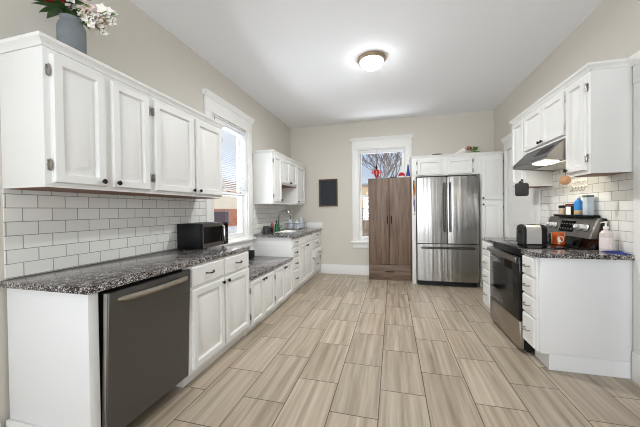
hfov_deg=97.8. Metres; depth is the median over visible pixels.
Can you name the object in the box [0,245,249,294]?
countertop
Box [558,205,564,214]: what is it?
jar
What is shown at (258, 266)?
countertop
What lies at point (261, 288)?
base cabinet
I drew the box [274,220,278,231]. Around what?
dish soap bottle
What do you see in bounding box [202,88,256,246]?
window
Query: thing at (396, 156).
bare tree
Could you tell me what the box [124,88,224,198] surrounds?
upper cabinet
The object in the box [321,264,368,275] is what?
baseboard
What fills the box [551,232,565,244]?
candle jar
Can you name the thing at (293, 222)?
dish rack
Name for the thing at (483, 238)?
countertop
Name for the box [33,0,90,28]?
flower
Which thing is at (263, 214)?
backsplash
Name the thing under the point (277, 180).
upper cabinet
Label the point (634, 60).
door frame
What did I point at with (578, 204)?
bottle
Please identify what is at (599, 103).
upper cabinet
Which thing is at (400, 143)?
window
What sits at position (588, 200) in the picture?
tin
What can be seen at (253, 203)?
shelf
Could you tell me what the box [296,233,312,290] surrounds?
base cabinet
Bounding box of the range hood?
[513,138,565,171]
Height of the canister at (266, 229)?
0.112 m
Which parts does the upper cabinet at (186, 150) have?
door, rail, crown, door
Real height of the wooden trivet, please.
0.123 m
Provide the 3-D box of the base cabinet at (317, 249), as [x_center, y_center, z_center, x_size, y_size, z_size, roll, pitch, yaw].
[-0.320,0.769,5.395,0.693,0.878,0.568,-1,1,15]
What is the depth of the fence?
9.92 m
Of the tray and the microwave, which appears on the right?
the tray
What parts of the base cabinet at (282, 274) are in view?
door, door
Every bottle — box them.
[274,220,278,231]
[574,195,582,214]
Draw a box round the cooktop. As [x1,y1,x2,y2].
[488,239,594,249]
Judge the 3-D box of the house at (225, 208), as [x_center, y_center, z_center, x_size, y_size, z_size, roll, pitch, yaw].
[-6.364,-0.011,16.375,5.850,3.565,11.900,-1,1,15]
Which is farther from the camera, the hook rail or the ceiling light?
the ceiling light
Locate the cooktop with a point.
(511, 243)
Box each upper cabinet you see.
[0,30,151,194]
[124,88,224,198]
[252,149,304,204]
[509,113,552,188]
[522,82,567,153]
[563,58,633,176]
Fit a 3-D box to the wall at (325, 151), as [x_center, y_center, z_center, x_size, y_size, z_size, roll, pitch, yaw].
[1.231,-0.291,5.374,4.046,2.964,0.160,-1,1,15]
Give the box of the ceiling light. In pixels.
[357,51,385,71]
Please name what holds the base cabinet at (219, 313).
on the floor
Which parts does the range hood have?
plate, plate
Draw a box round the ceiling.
[130,0,604,127]
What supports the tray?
on the range
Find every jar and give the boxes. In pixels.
[288,218,292,228]
[294,220,299,228]
[299,217,302,228]
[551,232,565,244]
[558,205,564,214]
[565,204,573,214]
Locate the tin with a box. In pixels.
[582,195,593,214]
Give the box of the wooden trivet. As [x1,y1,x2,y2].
[559,172,571,184]
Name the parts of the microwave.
door, steel trim, control panel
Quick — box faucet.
[278,210,290,230]
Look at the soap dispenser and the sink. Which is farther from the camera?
the sink
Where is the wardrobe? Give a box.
[368,177,411,280]
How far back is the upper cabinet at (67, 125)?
1.51 m
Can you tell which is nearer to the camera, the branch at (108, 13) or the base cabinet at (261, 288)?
the branch at (108, 13)
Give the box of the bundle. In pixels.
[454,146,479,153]
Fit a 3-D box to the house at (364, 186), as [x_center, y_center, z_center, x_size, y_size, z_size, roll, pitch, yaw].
[4.619,-0.448,22.972,10.200,4.015,6.000,-1,1,15]
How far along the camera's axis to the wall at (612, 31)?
2.60 m
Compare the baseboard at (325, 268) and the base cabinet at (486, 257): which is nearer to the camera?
the base cabinet at (486, 257)
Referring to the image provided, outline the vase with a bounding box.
[56,13,86,63]
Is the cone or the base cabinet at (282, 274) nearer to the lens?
the base cabinet at (282, 274)
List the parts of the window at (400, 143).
sill, sash, sash, crown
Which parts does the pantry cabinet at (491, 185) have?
door, door, crown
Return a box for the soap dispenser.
[599,221,612,250]
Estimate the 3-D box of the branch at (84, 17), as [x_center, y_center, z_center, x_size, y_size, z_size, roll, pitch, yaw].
[-1.385,-1.161,1.688,0.133,0.149,0.124,-1,1,15]
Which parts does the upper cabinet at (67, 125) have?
crown, rail, door, door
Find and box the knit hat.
[398,171,404,176]
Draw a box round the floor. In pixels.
[125,273,639,426]
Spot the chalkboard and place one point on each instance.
(328, 188)
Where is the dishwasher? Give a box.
[98,269,189,426]
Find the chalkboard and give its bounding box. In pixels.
[318,179,337,206]
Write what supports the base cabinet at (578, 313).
on the floor
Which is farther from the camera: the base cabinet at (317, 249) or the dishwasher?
the base cabinet at (317, 249)
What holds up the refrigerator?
on the floor
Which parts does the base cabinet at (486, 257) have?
drawer, drawer, drawer, drawer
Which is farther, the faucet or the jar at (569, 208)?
the faucet
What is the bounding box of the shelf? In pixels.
[253,203,303,204]
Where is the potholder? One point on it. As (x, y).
(521, 189)
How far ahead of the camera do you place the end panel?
1.41 m
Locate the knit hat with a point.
(401, 174)
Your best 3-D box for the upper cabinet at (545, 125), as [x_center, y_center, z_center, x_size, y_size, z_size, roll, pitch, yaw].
[2.288,-0.888,2.703,0.306,0.474,0.773,-1,1,15]
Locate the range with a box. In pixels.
[487,216,606,352]
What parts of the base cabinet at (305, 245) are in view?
drawer, door, drawer, door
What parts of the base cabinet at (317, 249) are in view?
drawer, drawer, drawer, drawer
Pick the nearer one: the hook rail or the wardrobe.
the hook rail
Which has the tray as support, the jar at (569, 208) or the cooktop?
the jar at (569, 208)
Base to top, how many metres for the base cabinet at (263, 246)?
0.878 m
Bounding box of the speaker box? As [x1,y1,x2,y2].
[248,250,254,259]
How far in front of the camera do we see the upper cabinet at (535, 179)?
3.15 m
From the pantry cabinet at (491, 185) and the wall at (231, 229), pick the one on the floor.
the pantry cabinet at (491, 185)
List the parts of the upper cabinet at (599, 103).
door, crown, rail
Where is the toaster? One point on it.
(528, 234)
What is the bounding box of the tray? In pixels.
[553,214,600,217]
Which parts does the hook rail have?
rail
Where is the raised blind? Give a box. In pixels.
[359,148,403,154]
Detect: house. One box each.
[214,179,236,225]
[362,183,367,207]
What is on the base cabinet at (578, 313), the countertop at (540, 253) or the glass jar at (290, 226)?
the countertop at (540, 253)
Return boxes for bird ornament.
[371,156,381,177]
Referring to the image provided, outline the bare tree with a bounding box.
[362,152,401,207]
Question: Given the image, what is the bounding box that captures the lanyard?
[413,180,414,214]
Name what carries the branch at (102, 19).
in the vase
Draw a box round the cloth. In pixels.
[601,251,631,254]
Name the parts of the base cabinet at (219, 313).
drawer, door, drawer, door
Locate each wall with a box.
[0,0,290,426]
[228,226,236,233]
[290,110,493,272]
[494,0,639,254]
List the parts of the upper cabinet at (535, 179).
crown, door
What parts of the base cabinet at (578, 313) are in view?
drawer, drawer, drawer, drawer, frame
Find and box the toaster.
[516,224,546,244]
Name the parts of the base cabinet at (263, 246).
drawer, drawer, drawer, drawer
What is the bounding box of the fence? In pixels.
[362,208,368,235]
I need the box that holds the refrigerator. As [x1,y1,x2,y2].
[416,174,478,287]
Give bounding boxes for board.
[293,222,321,227]
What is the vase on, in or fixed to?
on the upper cabinet at (67, 125)
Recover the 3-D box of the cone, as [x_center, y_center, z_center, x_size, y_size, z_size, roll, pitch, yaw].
[1.570,-0.758,4.975,0.078,0.241,0.077,-1,1,15]
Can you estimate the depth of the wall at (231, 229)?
11.94 m
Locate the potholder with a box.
[515,179,528,195]
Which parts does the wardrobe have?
door, drawer, door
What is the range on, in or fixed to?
on the floor
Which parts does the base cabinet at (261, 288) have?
door, door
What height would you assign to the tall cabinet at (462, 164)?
2.155 m
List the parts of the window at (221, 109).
crown, sash, sash, sill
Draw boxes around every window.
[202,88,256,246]
[350,134,413,247]
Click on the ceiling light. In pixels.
(371, 61)
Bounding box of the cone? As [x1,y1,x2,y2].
[406,165,409,176]
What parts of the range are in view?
oven handle, door trim, storage drawer, oven door, knob, knob, knob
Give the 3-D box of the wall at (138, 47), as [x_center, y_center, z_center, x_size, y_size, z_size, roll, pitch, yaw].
[-2.189,-0.186,-0.068,0.160,2.964,12.094,-1,1,15]
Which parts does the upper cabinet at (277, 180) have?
door, crown, door, door, door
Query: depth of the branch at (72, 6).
1.64 m
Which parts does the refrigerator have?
door, handle, freezer drawer, handle, handle, door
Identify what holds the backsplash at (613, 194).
attached to the wall at (612, 31)
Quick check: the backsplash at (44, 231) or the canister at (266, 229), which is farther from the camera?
the canister at (266, 229)
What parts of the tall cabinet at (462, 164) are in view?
panel, door, crown, door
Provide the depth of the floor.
2.12 m
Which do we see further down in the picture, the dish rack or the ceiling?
the dish rack
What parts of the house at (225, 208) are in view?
pane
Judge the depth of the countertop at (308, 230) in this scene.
4.29 m
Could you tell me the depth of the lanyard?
4.70 m
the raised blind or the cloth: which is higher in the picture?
the raised blind
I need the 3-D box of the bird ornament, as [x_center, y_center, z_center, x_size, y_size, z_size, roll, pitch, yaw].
[1.071,-0.934,5.293,0.208,0.545,0.047,-1,1,15]
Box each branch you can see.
[66,0,82,10]
[74,0,106,25]
[75,8,108,35]
[78,3,118,26]
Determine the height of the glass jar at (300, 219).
0.220 m
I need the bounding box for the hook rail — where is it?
[570,178,587,191]
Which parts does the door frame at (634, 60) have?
crown, casing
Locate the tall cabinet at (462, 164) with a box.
[409,152,480,283]
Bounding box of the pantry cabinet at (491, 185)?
[476,151,503,286]
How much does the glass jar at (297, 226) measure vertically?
0.160 m
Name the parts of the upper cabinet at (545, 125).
door, crown, rail, door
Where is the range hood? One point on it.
(551, 157)
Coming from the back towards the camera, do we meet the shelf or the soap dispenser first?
the shelf
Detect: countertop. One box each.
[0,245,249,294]
[248,256,292,279]
[253,228,321,237]
[482,237,515,241]
[521,249,634,259]
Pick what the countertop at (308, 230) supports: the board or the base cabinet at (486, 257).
the board
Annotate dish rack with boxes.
[285,222,306,228]
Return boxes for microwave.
[177,222,227,248]
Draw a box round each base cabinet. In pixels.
[176,250,249,387]
[244,269,274,335]
[253,237,299,296]
[270,261,292,313]
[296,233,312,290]
[309,230,321,279]
[482,241,492,308]
[522,254,632,378]
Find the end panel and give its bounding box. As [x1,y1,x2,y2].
[6,288,100,426]
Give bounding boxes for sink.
[273,230,305,232]
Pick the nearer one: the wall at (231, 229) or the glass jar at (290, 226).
the glass jar at (290, 226)
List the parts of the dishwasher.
handle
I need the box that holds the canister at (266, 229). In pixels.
[263,226,269,232]

